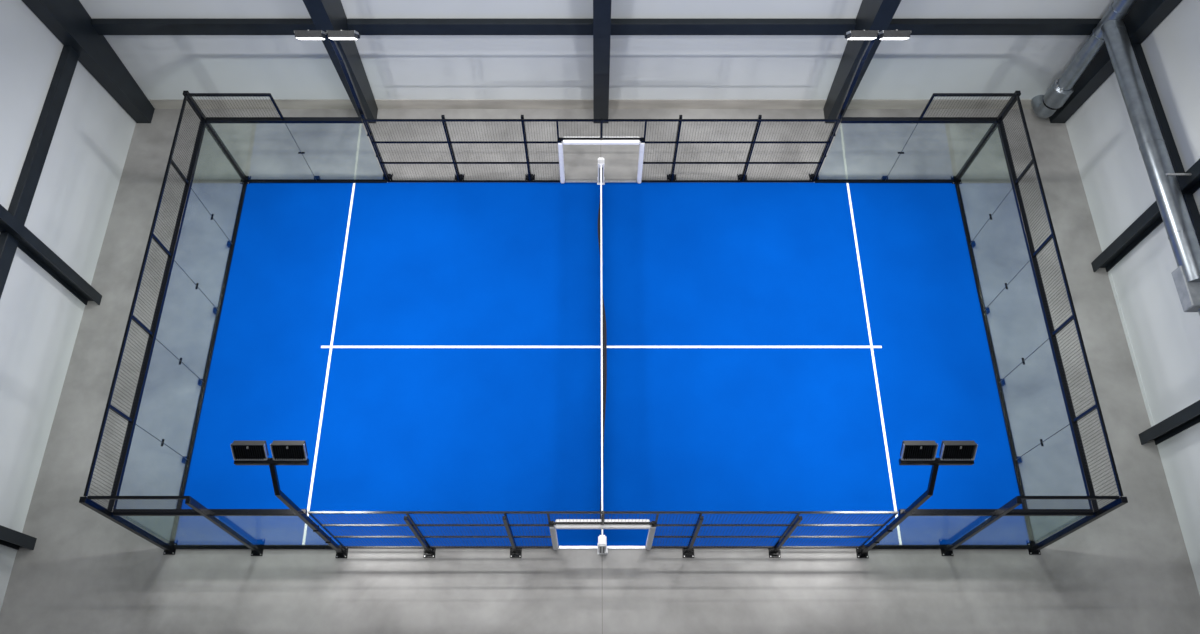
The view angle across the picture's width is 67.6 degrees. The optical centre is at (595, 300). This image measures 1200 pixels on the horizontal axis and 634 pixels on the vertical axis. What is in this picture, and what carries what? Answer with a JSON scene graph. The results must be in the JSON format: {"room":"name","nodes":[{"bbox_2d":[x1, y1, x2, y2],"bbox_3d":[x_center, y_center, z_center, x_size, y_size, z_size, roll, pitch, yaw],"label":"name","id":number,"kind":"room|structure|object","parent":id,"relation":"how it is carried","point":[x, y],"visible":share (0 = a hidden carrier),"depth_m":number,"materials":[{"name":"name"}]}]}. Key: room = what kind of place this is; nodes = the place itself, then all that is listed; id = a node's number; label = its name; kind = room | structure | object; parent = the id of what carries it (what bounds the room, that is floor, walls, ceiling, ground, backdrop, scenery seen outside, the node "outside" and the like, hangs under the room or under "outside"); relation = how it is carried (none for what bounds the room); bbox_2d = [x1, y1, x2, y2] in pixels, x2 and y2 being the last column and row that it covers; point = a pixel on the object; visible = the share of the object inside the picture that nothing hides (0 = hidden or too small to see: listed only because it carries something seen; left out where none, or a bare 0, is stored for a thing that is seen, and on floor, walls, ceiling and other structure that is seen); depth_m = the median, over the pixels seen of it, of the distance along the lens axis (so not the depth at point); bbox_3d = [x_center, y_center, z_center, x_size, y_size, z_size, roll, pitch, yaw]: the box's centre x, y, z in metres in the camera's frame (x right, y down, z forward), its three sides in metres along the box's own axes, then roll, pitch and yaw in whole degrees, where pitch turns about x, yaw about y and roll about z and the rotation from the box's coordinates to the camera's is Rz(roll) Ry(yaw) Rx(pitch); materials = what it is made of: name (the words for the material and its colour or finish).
{"room":"sports hall","nodes":[
{"label":"sports hall","id":0,"kind":"room"},
{"bbox_2d":[0,0,135,610],"bbox_3d":[-13.525,1.684,10.036,0.200,23.000,27.650,0,64,0],"label":"wall","id":1,"kind":"structure","parent":0,"point":[71,207],"depth_m":21.70,"materials":[{"name":"white paint"}]},
{"bbox_2d":[0,233,18,298],"bbox_3d":[-13.325,1.274,19.078,0.190,0.420,6.060,0,64,0],"label":"beam","id":2,"kind":"structure","parent":1,"relation":"attached to","point":[8,243],"depth_m":20.15,"materials":[{"name":"grey metal"}]},
{"bbox_2d":[8,46,79,224],"bbox_3d":[-13.325,-4.124,21.721,0.190,0.420,5.440,0,64,0],"label":"beam","id":3,"kind":"structure","parent":1,"relation":"attached to","point":[32,168],"depth_m":21.54,"materials":[{"name":"grey metal"}]},
{"bbox_2d":[79,0,1114,106],"bbox_3d":[0.155,-10.822,16.161,27.560,23.000,0.200,0,64,0],"label":"wall","id":4,"kind":"structure","parent":0,"point":[162,66],"depth_m":24.41,"materials":[{"name":"white paint"}]},
{"bbox_2d":[91,19,316,34],"bbox_3d":[-9.910,-7.106,23.293,6.150,0.420,0.190,0,64,0],"label":"beam","id":5,"kind":"structure","parent":4,"relation":"attached to","point":[101,26],"depth_m":23.15,"materials":[{"name":"grey metal"}]},
{"bbox_2d":[347,19,592,34],"bbox_3d":[-3.230,-7.106,23.293,6.350,0.420,0.190,0,64,0],"label":"beam","id":6,"kind":"structure","parent":4,"relation":"attached to","point":[364,26],"depth_m":23.15,"materials":[{"name":"grey metal"}]},
{"bbox_2d":[150,99,1032,108],"bbox_3d":[0.155,-5.749,26.259,26.240,0.400,0.030,0,64,0],"label":"baseboard","id":7,"kind":"structure","parent":4,"relation":"attached to","point":[157,103],"depth_m":26.20,"materials":[{"name":"concrete"}]},
{"bbox_2d":[611,19,855,34],"bbox_3d":[3.545,-7.106,23.293,6.340,0.420,0.190,0,64,0],"label":"beam","id":8,"kind":"structure","parent":4,"relation":"attached to","point":[618,26],"depth_m":23.15,"materials":[{"name":"grey metal"}]},
{"bbox_2d":[887,19,1100,34],"bbox_3d":[10.220,-7.106,23.293,6.150,0.420,0.190,0,64,0],"label":"beam","id":9,"kind":"structure","parent":4,"relation":"attached to","point":[917,26],"depth_m":23.15,"materials":[{"name":"grey metal"}]},
{"bbox_2d":[1031,0,1135,117],"bbox_3d":[12.895,-7.310,22.132,0.570,8.814,0.855,0,64,0],"label":"ventilation duct","id":10,"kind":"object","parent":4,"relation":"attached to","point":[1044,106],"visible":0.98,"depth_m":23.88,"materials":[{"name":"metal"}]},
{"bbox_2d":[0,108,1199,633],"bbox_3d":[0.155,6.786,20.454,27.560,0.200,28.050,0,64,0],"label":"floor","id":11,"kind":"structure","parent":0,"point":[1128,570],"depth_m":21.59,"materials":[{"name":"concrete"}]},
{"bbox_2d":[0,525,36,549],"bbox_3d":[-13.232,0.615,10.560,0.375,23.000,0.270,0,64,0],"label":"steel column","id":12,"kind":"structure","parent":11,"relation":"on","point":[10,538],"depth_m":20.32,"materials":[{"name":"black metal"}]},
{"bbox_2d":[0,204,101,304],"bbox_3d":[-13.232,-5.061,13.339,0.375,23.000,0.270,0,64,0],"label":"steel column","id":13,"kind":"structure","parent":11,"relation":"on","point":[32,246],"depth_m":21.59,"materials":[{"name":"black metal"}]},
{"bbox_2d":[22,0,154,122],"bbox_3d":[-13.190,-10.122,15.818,0.410,23.000,1.300,0,64,0],"label":"steel column","id":14,"kind":"structure","parent":11,"relation":"on","point":[69,21],"depth_m":23.30,"materials":[{"name":"black metal"}]},
{"bbox_2d":[79,497,176,554],"bbox_3d":[-9.875,4.833,19.035,0.270,4.066,0.360,0,64,0],"label":"fence post","id":15,"kind":"object","parent":11,"relation":"on","point":[168,549],"visible":1,"depth_m":18.90,"materials":[{"name":"metal"}]},
{"bbox_2d":[169,182,246,545],"bbox_3d":[-9.855,1.181,23.049,0.100,0.070,10.060,0,64,0],"label":"base rail","id":16,"kind":"object","parent":11,"relation":"on","point":[241,201],"visible":1,"depth_m":22.79,"materials":[{"name":"black metal"}]},
{"bbox_2d":[136,424,187,463],"bbox_3d":[-9.902,4.090,20.020,0.145,2.950,2.060,0,64,0],"label":"glass panel","id":17,"kind":"object","parent":16,"relation":"on","point":[184,458],"visible":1,"depth_m":20.84,"materials":[{"name":"clear glass"}]},
{"bbox_2d":[156,339,203,385],"bbox_3d":[-9.902,2.303,20.896,0.145,2.950,2.080,0,64,0],"label":"glass panel","id":18,"kind":"object","parent":16,"relation":"on","point":[200,381],"visible":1,"depth_m":21.58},
{"bbox_2d":[174,260,218,313],"bbox_3d":[-9.902,0.507,21.775,0.145,2.950,2.080,0,64,0],"label":"glass panel","id":19,"kind":"object","parent":16,"relation":"on","point":[215,309],"visible":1,"depth_m":22.48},
{"bbox_2d":[107,119,205,511],"bbox_3d":[-9.855,-0.115,20.404,0.120,0.110,9.852,0,64,0],"label":"rail","id":20,"kind":"object","parent":19,"relation":"on","point":[118,480],"visible":0.92,"depth_m":20.06,"materials":[{"name":"black metal"}]},
{"bbox_2d":[83,404,132,508],"bbox_3d":[-9.855,3.174,18.177,0.060,1.048,1.926,0,64,0],"label":"mesh panel","id":21,"kind":"object","parent":20,"relation":"on","point":[110,406],"visible":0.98,"depth_m":18.02,"materials":[{"name":"black metal"}]},
{"bbox_2d":[106,315,152,416],"bbox_3d":[-9.855,1.425,19.033,0.060,1.048,2.032,0,64,0],"label":"mesh panel","id":22,"kind":"object","parent":20,"relation":"on","point":[131,317],"visible":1,"depth_m":18.87,"materials":[{"name":"black metal"}]},
{"bbox_2d":[129,234,171,331],"bbox_3d":[-9.855,-0.371,19.913,0.060,1.048,2.032,0,64,0],"label":"mesh panel","id":23,"kind":"object","parent":20,"relation":"on","point":[151,236],"visible":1,"depth_m":19.77,"materials":[{"name":"black metal"}]},
{"bbox_2d":[150,158,188,248],"bbox_3d":[-9.855,-2.167,20.792,0.060,1.048,2.032,0,64,0],"label":"mesh panel","id":24,"kind":"object","parent":20,"relation":"on","point":[171,162],"visible":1,"depth_m":20.67,"materials":[{"name":"black metal"}]},
{"bbox_2d":[169,95,200,177],"bbox_3d":[-9.855,-3.907,21.634,0.050,1.028,1.898,0,64,0],"label":"mesh panel","id":25,"kind":"object","parent":20,"relation":"on","point":[183,107],"visible":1,"depth_m":21.45,"materials":[{"name":"black metal"}]},
{"bbox_2d":[191,188,231,247],"bbox_3d":[-9.902,-1.289,22.655,0.145,2.950,2.080,0,64,0],"label":"glass panel","id":26,"kind":"object","parent":16,"relation":"on","point":[229,242],"visible":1,"depth_m":23.42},
{"bbox_2d":[183,91,250,183],"bbox_3d":[-9.875,-4.238,23.478,0.270,4.066,0.380,0,64,0],"label":"fence post","id":27,"kind":"object","parent":11,"relation":"on","point":[244,178],"visible":1,"depth_m":23.50,"materials":[{"name":"metal"}]},
{"bbox_2d":[185,499,262,555],"bbox_3d":[-7.845,4.865,19.020,0.270,4.066,0.347,0,64,0],"label":"fence post","id":28,"kind":"object","parent":11,"relation":"on","point":[255,551],"visible":1,"depth_m":18.95,"materials":[{"name":"metal"}]},
{"bbox_2d":[173,545,342,548],"bbox_3d":[-7.830,5.724,20.824,3.910,0.070,0.090,0,64,0],"label":"base rail","id":29,"kind":"object","parent":11,"relation":"on","point":[175,546],"visible":0.92,"depth_m":20.79,"materials":[{"name":"black metal"}]},
{"bbox_3d":[-6.875,5.018,19.533,1.928,2.891,0.142,0,64,0],"label":"glass panel","id":30,"kind":"object","parent":29,"relation":"on","visible":0},
{"bbox_2d":[112,509,307,515],"bbox_3d":[-7.830,4.309,18.237,3.910,0.110,0.120,0,64,0],"label":"rail","id":31,"kind":"object","parent":30,"relation":"on","point":[213,512],"visible":0.9,"depth_m":18.19,"materials":[{"name":"black metal"}]},
{"bbox_2d":[87,496,209,512],"bbox_3d":[-8.809,4.037,17.742,1.977,1.032,0.099,0,64,0],"label":"mesh panel","id":32,"kind":"object","parent":31,"relation":"on","point":[88,497],"visible":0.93,"depth_m":17.37,"materials":[{"name":"black metal"}]},
{"bbox_2d":[230,441,347,557],"bbox_3d":[-5.865,4.219,18.406,1.320,5.737,1.069,0,64,0],"label":"floodlight mast","id":33,"kind":"object","parent":11,"relation":"on","point":[243,452],"visible":1,"depth_m":16.17,"materials":[{"name":"metal"}]},
{"bbox_2d":[248,179,386,182],"bbox_3d":[-7.830,-3.362,25.273,3.910,0.070,0.090,0,64,0],"label":"base rail","id":34,"kind":"object","parent":11,"relation":"on","point":[249,180],"visible":1,"depth_m":25.24,"materials":[{"name":"black metal"}]},
{"bbox_2d":[285,123,319,180],"bbox_3d":[-8.774,-3.988,23.977,2.029,2.950,0.260,0,64,0],"label":"glass panel","id":35,"kind":"object","parent":34,"relation":"on","point":[316,178],"visible":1,"depth_m":24.13,"materials":[{"name":"clear glass"}]},
{"bbox_3d":[-6.875,-3.949,23.924,1.928,2.891,0.142,0,64,0],"label":"glass panel","id":36,"kind":"object","parent":34,"relation":"on","visible":0},
{"bbox_2d":[205,117,362,122],"bbox_3d":[-7.830,-4.538,22.570,3.910,0.110,0.120,0,64,0],"label":"rail","id":37,"kind":"object","parent":36,"relation":"on","point":[212,119],"visible":1,"depth_m":22.52,"materials":[{"name":"black metal"}]},
{"bbox_2d":[188,93,283,119],"bbox_3d":[-8.809,-4.763,22.051,1.977,1.032,0.099,0,64,0],"label":"mesh panel","id":38,"kind":"object","parent":37,"relation":"on","point":[253,95],"visible":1,"depth_m":21.77,"materials":[{"name":"black metal"}]},
{"bbox_2d":[303,0,377,122],"bbox_3d":[-6.620,-10.122,15.818,0.430,23.000,1.300,0,64,0],"label":"steel column","id":39,"kind":"structure","parent":11,"relation":"on","point":[326,15],"depth_m":23.18,"materials":[{"name":"black metal"}]},
{"bbox_2d":[294,30,392,181],"bbox_3d":[-5.865,-4.663,22.383,1.320,6.407,0.739,0,64,0],"label":"floodlight mast","id":40,"kind":"object","parent":11,"relation":"on","point":[332,35],"visible":0.91,"depth_m":20.00,"materials":[{"name":"metal"}]},
{"bbox_2d":[404,516,435,557],"bbox_3d":[-3.845,5.159,19.466,0.270,3.006,0.292,0,64,0],"label":"fence post","id":41,"kind":"object","parent":11,"relation":"on","point":[428,552],"visible":1,"depth_m":19.86,"materials":[{"name":"metal"}]},
{"bbox_2d":[308,511,429,547],"bbox_3d":[-4.845,5.018,19.533,2.005,3.005,0.173,0,64,0],"label":"mesh panel","id":42,"kind":"object","parent":41,"relation":"attached to","point":[310,513],"visible":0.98,"depth_m":19.15,"materials":[{"name":"black metal"}]},
{"bbox_2d":[441,115,463,179],"bbox_3d":[-3.845,-4.098,23.999,0.270,3.006,0.312,0,64,0],"label":"fence post","id":43,"kind":"object","parent":11,"relation":"on","point":[461,177],"visible":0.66,"depth_m":24.17,"materials":[{"name":"metal"}]},
{"bbox_2d":[363,119,458,182],"bbox_3d":[-4.845,-3.949,23.924,2.005,3.005,0.173,0,64,0],"label":"mesh panel","id":44,"kind":"object","parent":43,"relation":"attached to","point":[364,120],"visible":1,"depth_m":23.76,"materials":[{"name":"black metal"}]},
{"bbox_2d":[442,119,529,182],"bbox_3d":[-2.845,-3.949,23.924,2.005,3.005,0.173,0,64,0],"label":"mesh panel","id":45,"kind":"object","parent":43,"relation":"attached to","point":[443,120],"visible":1,"depth_m":23.72,"materials":[{"name":"black metal"}]},
{"bbox_2d":[406,511,511,547],"bbox_3d":[-2.845,5.018,19.533,2.005,3.005,0.173,0,64,0],"label":"mesh panel","id":46,"kind":"object","parent":11,"relation":"on","point":[407,512],"visible":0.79,"depth_m":19.15,"materials":[{"name":"black metal"}]},
{"bbox_2d":[502,516,521,557],"bbox_3d":[-1.845,5.159,19.466,0.270,3.006,0.292,0,64,0],"label":"fence post","id":47,"kind":"object","parent":11,"relation":"on","point":[515,552],"visible":1,"depth_m":20.05,"materials":[{"name":"metal"}]},
{"bbox_2d":[505,511,552,547],"bbox_3d":[-1.405,5.018,19.533,0.884,3.005,0.173,0,64,0],"label":"mesh panel","id":48,"kind":"object","parent":47,"relation":"attached to","point":[506,512],"visible":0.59,"depth_m":19.15,"materials":[{"name":"black metal"}]},
{"bbox_2d":[521,115,534,179],"bbox_3d":[-1.845,-4.098,23.999,0.270,3.006,0.312,0,64,0],"label":"fence post","id":49,"kind":"object","parent":11,"relation":"on","point":[532,177],"visible":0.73,"depth_m":24.36,"materials":[{"name":"metal"}]},
{"bbox_2d":[522,119,560,182],"bbox_3d":[-1.405,-3.949,23.924,0.884,3.005,0.173,0,64,0],"label":"mesh panel","id":50,"kind":"object","parent":49,"relation":"attached to","point":[523,120],"visible":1,"depth_m":23.72,"materials":[{"name":"black metal"}]},
{"bbox_2d":[593,0,610,122],"bbox_3d":[0.160,-10.122,15.818,0.430,23.000,1.300,0,64,0],"label":"steel column","id":51,"kind":"structure","parent":11,"relation":"on","point":[601,8],"depth_m":23.09,"materials":[{"name":"black metal"}]},
{"bbox_2d":[175,183,1029,545],"bbox_3d":[0.155,1.193,23.073,19.960,0.014,10.060,0,64,0],"label":"padel court surface","id":52,"kind":"object","parent":11,"relation":"on","point":[428,346],"visible":0.86,"depth_m":22.86,"materials":[{"name":"blue carpet"}]},
{"bbox_2d":[557,140,644,182],"bbox_3d":[0.155,-3.764,24.320,2.290,2.134,0.255,0,64,0],"label":"door frame","id":53,"kind":"structure","parent":52,"relation":"on","point":[560,142],"depth_m":23.75,"materials":[{"name":"metal"}]},
{"bbox_2d":[557,119,645,139],"bbox_3d":[0.155,-4.373,22.951,2.244,0.893,0.100,0,64,0],"label":"mesh panel","id":54,"kind":"object","parent":53,"relation":"on","point":[601,121],"visible":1,"depth_m":22.80,"materials":[{"name":"black metal"}]},
{"bbox_2d":[597,157,604,184],"bbox_3d":[0.155,-3.595,24.869,0.210,0.999,0.260,0,64,0],"label":"net post","id":55,"kind":"object","parent":52,"relation":"on","point":[600,159],"visible":0.89,"depth_m":24.69,"materials":[{"name":"white metal"}]},
{"bbox_2d":[598,165,606,534],"bbox_3d":[0.188,0.980,22.640,0.209,0.929,9.969,0,64,0],"label":"net","id":56,"kind":"object","parent":55,"relation":"attached to","point":[603,316],"visible":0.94,"depth_m":22.52,"materials":[{"name":"fabric"}]},
{"bbox_2d":[549,520,656,549],"bbox_3d":[0.155,5.217,19.922,2.290,2.134,0.255,0,64,0],"label":"door frame","id":57,"kind":"structure","parent":11,"relation":"on","point":[652,527],"depth_m":19.01,"materials":[{"name":"metal"}]},
{"bbox_2d":[548,511,657,524],"bbox_3d":[0.155,4.509,18.602,2.244,0.893,0.100,0,64,0],"label":"mesh panel","id":58,"kind":"object","parent":57,"relation":"on","point":[602,519],"visible":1,"depth_m":18.46,"materials":[{"name":"black metal"}]},
{"bbox_2d":[598,535,607,554],"bbox_3d":[0.168,5.552,20.390,0.235,0.999,0.270,0,64,0],"label":"net post","id":59,"kind":"object","parent":11,"relation":"on","point":[602,544],"visible":1,"depth_m":20.01,"materials":[{"name":"white metal"}]},
{"bbox_2d":[667,115,681,179],"bbox_3d":[2.155,-4.098,23.999,0.270,3.006,0.312,0,64,0],"label":"fence post","id":60,"kind":"object","parent":11,"relation":"on","point":[680,116],"visible":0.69,"depth_m":24.32,"materials":[{"name":"metal"}]},
{"bbox_2d":[641,119,680,182],"bbox_3d":[1.715,-3.949,23.924,0.884,3.005,0.173,0,64,0],"label":"mesh panel","id":61,"kind":"object","parent":60,"relation":"attached to","point":[647,120],"visible":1,"depth_m":23.72,"materials":[{"name":"black metal"}]},
{"bbox_2d":[682,516,703,557],"bbox_3d":[2.155,5.159,19.466,0.270,3.006,0.292,0,64,0],"label":"fence post","id":62,"kind":"object","parent":11,"relation":"on","point":[688,552],"visible":1,"depth_m":19.97,"materials":[{"name":"metal"}]},
{"bbox_2d":[651,511,701,547],"bbox_3d":[1.715,5.018,19.533,0.884,3.005,0.173,0,64,0],"label":"mesh panel","id":63,"kind":"object","parent":62,"relation":"attached to","point":[659,512],"visible":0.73,"depth_m":19.15,"materials":[{"name":"black metal"}]},
{"bbox_2d":[672,119,760,182],"bbox_3d":[3.155,-3.949,23.924,2.005,3.005,0.173,0,64,0],"label":"mesh panel","id":64,"kind":"object","parent":11,"relation":"on","point":[682,120],"visible":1,"depth_m":23.72,"materials":[{"name":"black metal"}]},
{"bbox_2d":[693,511,799,547],"bbox_3d":[3.155,5.018,19.533,2.005,3.005,0.173,0,64,0],"label":"mesh panel","id":65,"kind":"object","parent":11,"relation":"on","point":[703,512],"visible":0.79,"depth_m":19.15,"materials":[{"name":"black metal"}]},
{"bbox_2d":[737,115,761,179],"bbox_3d":[4.155,-4.098,23.999,0.270,3.006,0.312,0,64,0],"label":"fence post","id":66,"kind":"object","parent":11,"relation":"on","point":[759,116],"visible":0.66,"depth_m":24.15,"materials":[{"name":"metal"}]},
{"bbox_2d":[743,119,839,182],"bbox_3d":[5.155,-3.949,23.924,2.005,3.005,0.173,0,64,0],"label":"mesh panel","id":67,"kind":"object","parent":66,"relation":"attached to","point":[762,120],"visible":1,"depth_m":23.76,"materials":[{"name":"black metal"}]},
{"bbox_2d":[768,516,801,557],"bbox_3d":[4.155,5.159,19.466,0.270,3.006,0.292,0,64,0],"label":"fence post","id":68,"kind":"object","parent":11,"relation":"on","point":[773,552],"visible":1,"depth_m":19.84,"materials":[{"name":"metal"}]},
{"bbox_2d":[775,511,898,547],"bbox_3d":[5.155,5.018,19.533,2.005,3.005,0.173,0,64,0],"label":"mesh panel","id":69,"kind":"object","parent":68,"relation":"attached to","point":[895,513],"visible":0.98,"depth_m":19.15,"materials":[{"name":"black metal"}]},
{"bbox_2d":[809,30,910,181],"bbox_3d":[6.175,-4.663,22.383,1.320,6.407,0.739,0,64,0],"label":"floodlight mast","id":70,"kind":"object","parent":11,"relation":"on","point":[871,35],"visible":0.93,"depth_m":20.00,"materials":[{"name":"metal"}]},
{"bbox_2d":[823,0,900,122],"bbox_3d":[6.930,-10.122,15.818,0.430,23.000,1.300,0,64,0],"label":"steel column","id":71,"kind":"structure","parent":11,"relation":"on","point":[872,14],"depth_m":23.22,"materials":[{"name":"black metal"}]},
{"bbox_2d":[815,179,953,182],"bbox_3d":[8.140,-3.362,25.273,3.910,0.070,0.090,0,64,0],"label":"base rail","id":72,"kind":"object","parent":11,"relation":"on","point":[816,180],"visible":1,"depth_m":25.24,"materials":[{"name":"black metal"}]},
{"bbox_2d":[881,123,917,180],"bbox_3d":[9.085,-3.988,23.977,2.029,2.950,0.260,0,64,0],"label":"glass panel","id":73,"kind":"object","parent":72,"relation":"on","point":[885,178],"visible":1,"depth_m":24.25,"materials":[{"name":"clear glass"}]},
{"bbox_3d":[7.185,-3.949,23.924,1.928,2.891,0.142,0,64,0],"label":"glass panel","id":74,"kind":"object","parent":72,"relation":"on","visible":0},
{"bbox_2d":[841,117,997,122],"bbox_3d":[8.140,-4.538,22.570,3.910,0.110,0.120,0,64,0],"label":"rail","id":75,"kind":"object","parent":74,"relation":"on","point":[843,119],"visible":1,"depth_m":22.52,"materials":[{"name":"black metal"}]},
{"bbox_2d":[919,93,1014,119],"bbox_3d":[9.119,-4.763,22.051,1.977,1.032,0.099,0,64,0],"label":"mesh panel","id":76,"kind":"object","parent":75,"relation":"on","point":[997,95],"visible":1,"depth_m":21.80,"materials":[{"name":"black metal"}]},
{"bbox_2d":[856,441,977,557],"bbox_3d":[6.175,4.219,18.406,1.320,5.737,1.069,0,64,0],"label":"floodlight mast","id":77,"kind":"object","parent":11,"relation":"on","point":[912,452],"visible":1,"depth_m":16.18,"materials":[{"name":"metal"}]},
{"bbox_2d":[862,545,1030,548],"bbox_3d":[8.140,5.724,20.824,3.910,0.070,0.090,0,64,0],"label":"base rail","id":78,"kind":"object","parent":11,"relation":"on","point":[863,546],"visible":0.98,"depth_m":20.79,"materials":[{"name":"black metal"}]},
{"bbox_3d":[7.185,5.018,19.533,1.928,2.891,0.142,0,64,0],"label":"glass panel","id":79,"kind":"object","parent":78,"relation":"on","visible":0},
{"bbox_2d":[898,509,1093,515],"bbox_3d":[8.140,4.309,18.237,3.910,0.110,0.120,0,64,0],"label":"rail","id":80,"kind":"object","parent":79,"relation":"on","point":[918,512],"visible":0.94,"depth_m":18.19,"materials":[{"name":"black metal"}]},
{"bbox_2d":[996,496,1119,512],"bbox_3d":[9.119,4.037,17.742,1.977,1.032,0.099,0,64,0],"label":"mesh panel","id":81,"kind":"object","parent":80,"relation":"on","point":[1016,497],"visible":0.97,"depth_m":17.37,"materials":[{"name":"black metal"}]},
{"bbox_2d":[941,499,1021,555],"bbox_3d":[8.155,4.865,19.020,0.270,4.066,0.347,0,64,0],"label":"fence post","id":82,"kind":"object","parent":11,"relation":"on","point":[947,551],"visible":1,"depth_m":18.94,"materials":[{"name":"metal"}]},
{"bbox_2d":[951,91,1020,183],"bbox_3d":[10.185,-4.238,23.478,0.270,4.066,0.380,0,64,0],"label":"fence post","id":83,"kind":"object","parent":11,"relation":"on","point":[991,130],"visible":1,"depth_m":23.46,"materials":[{"name":"metal"}]},
{"bbox_2d":[954,182,1034,545],"bbox_3d":[10.165,1.181,23.049,0.100,0.070,10.060,0,64,0],"label":"base rail","id":84,"kind":"object","parent":11,"relation":"on","point":[961,206],"visible":1,"depth_m":22.79,"materials":[{"name":"black metal"}]},
{"bbox_2d":[970,189,1011,247],"bbox_3d":[10.213,-1.289,22.655,0.145,2.950,2.080,0,64,0],"label":"glass panel","id":85,"kind":"object","parent":84,"relation":"on","point":[972,242],"visible":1,"depth_m":23.54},
{"bbox_2d":[984,260,1029,313],"bbox_3d":[10.213,0.507,21.775,0.145,2.950,2.080,0,64,0],"label":"glass panel","id":86,"kind":"object","parent":84,"relation":"on","point":[987,310],"visible":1,"depth_m":22.55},
{"bbox_2d":[997,119,1098,511],"bbox_3d":[10.165,-0.115,20.404,0.120,0.110,9.852,0,64,0],"label":"rail","id":87,"kind":"object","parent":86,"relation":"on","point":[1076,435],"visible":0.98,"depth_m":20.05,"materials":[{"name":"black metal"}]},
{"bbox_2d":[1002,95,1035,178],"bbox_3d":[10.165,-3.907,21.634,0.050,1.028,1.898,0,64,0],"label":"mesh panel","id":88,"kind":"object","parent":87,"relation":"on","point":[1022,116],"visible":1,"depth_m":21.44,"materials":[{"name":"black metal"}]},
{"bbox_2d":[1015,158,1054,247],"bbox_3d":[10.165,-2.167,20.792,0.060,1.048,2.032,0,64,0],"label":"mesh panel","id":89,"kind":"object","parent":87,"relation":"on","point":[1032,162],"visible":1,"depth_m":20.69,"materials":[{"name":"black metal"}]},
{"bbox_2d":[1032,233,1075,331],"bbox_3d":[10.165,-0.371,19.913,0.060,1.048,2.032,0,64,0],"label":"mesh panel","id":90,"kind":"object","parent":87,"relation":"on","point":[1051,236],"visible":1,"depth_m":19.73,"materials":[{"name":"black metal"}]},
{"bbox_2d":[1052,315,1099,417],"bbox_3d":[10.165,1.425,19.033,0.060,1.048,2.032,0,64,0],"label":"mesh panel","id":91,"kind":"object","parent":87,"relation":"on","point":[1072,318],"visible":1,"depth_m":18.89,"materials":[{"name":"black metal"}]},
{"bbox_2d":[1073,404,1122,506],"bbox_3d":[10.165,3.174,18.177,0.060,1.048,1.926,0,64,0],"label":"mesh panel","id":92,"kind":"object","parent":87,"relation":"on","point":[1095,407],"visible":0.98,"depth_m":18.03,"materials":[{"name":"black metal"}]},
{"bbox_2d":[999,338,1048,385],"bbox_3d":[10.213,2.303,20.896,0.145,2.950,2.080,0,64,0],"label":"glass panel","id":93,"kind":"object","parent":84,"relation":"on","point":[1002,381],"visible":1,"depth_m":21.59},
{"bbox_2d":[1016,424,1069,463],"bbox_3d":[10.213,4.090,20.020,0.145,2.950,2.060,0,64,0],"label":"glass panel","id":94,"kind":"object","parent":84,"relation":"on","point":[1018,458],"visible":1,"depth_m":20.78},
{"bbox_2d":[1027,497,1127,554],"bbox_3d":[10.185,4.833,19.035,0.270,4.066,0.360,0,64,0],"label":"fence post","id":95,"kind":"object","parent":11,"relation":"on","point":[1035,550],"visible":1,"depth_m":18.89,"materials":[{"name":"metal"}]},
{"bbox_2d":[1049,0,1181,122],"bbox_3d":[13.500,-10.122,15.818,0.410,23.000,1.300,0,64,0],"label":"steel column","id":96,"kind":"structure","parent":11,"relation":"on","point":[1144,16],"depth_m":23.34,"materials":[{"name":"black metal"}]},
{"bbox_2d":[1091,159,1199,271],"bbox_3d":[13.543,-5.946,13.773,0.375,23.000,0.280,0,64,0],"label":"steel column","id":97,"kind":"structure","parent":11,"relation":"on","point":[1151,218],"depth_m":22.26,"materials":[{"name":"black metal"}]},
{"bbox_2d":[1101,20,1199,315],"bbox_3d":[13.005,-0.154,19.107,0.800,0.585,14.930,0,64,0],"label":"ventilation duct","id":98,"kind":"object","parent":97,"relation":"attached to","point":[1174,213],"visible":1,"depth_m":20.32,"materials":[{"name":"metal"}]},
{"bbox_2d":[1139,400,1199,444],"bbox_3d":[13.543,-1.648,11.668,0.375,23.000,0.270,0,64,0],"label":"steel column","id":99,"kind":"structure","parent":11,"relation":"on","point":[1189,416],"depth_m":20.93,"materials":[{"name":"black metal"}]},
{"bbox_2d":[1065,0,1199,594],"bbox_3d":[13.835,1.684,10.036,0.200,23.000,27.650,0,64,0],"label":"wall","id":100,"kind":"structure","parent":0,"point":[1165,338],"depth_m":21.88,"materials":[{"name":"white paint"}]},
{"bbox_2d":[1108,273,1154,426],"bbox_3d":[13.729,1.212,23.000,0.012,0.130,4.300,0,64,0],"label":"baseboard","id":101,"kind":"structure","parent":100,"relation":"attached to","point":[1110,274],"depth_m":22.96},
{"bbox_2d":[1132,44,1184,179],"bbox_3d":[13.635,-4.595,21.885,0.190,0.420,4.450,0,64,0],"label":"beam","id":102,"kind":"structure","parent":100,"relation":"attached to","point":[1150,86],"depth_m":21.66,"materials":[{"name":"grey metal"}]},
{"bbox_2d":[1183,194,1199,244],"bbox_3d":[13.635,-0.333,19.798,0.190,0.420,4.540,0,64,0],"label":"beam","id":103,"kind":"structure","parent":100,"relation":"attached to","point":[1193,211],"depth_m":20.39,"materials":[{"name":"grey metal"}]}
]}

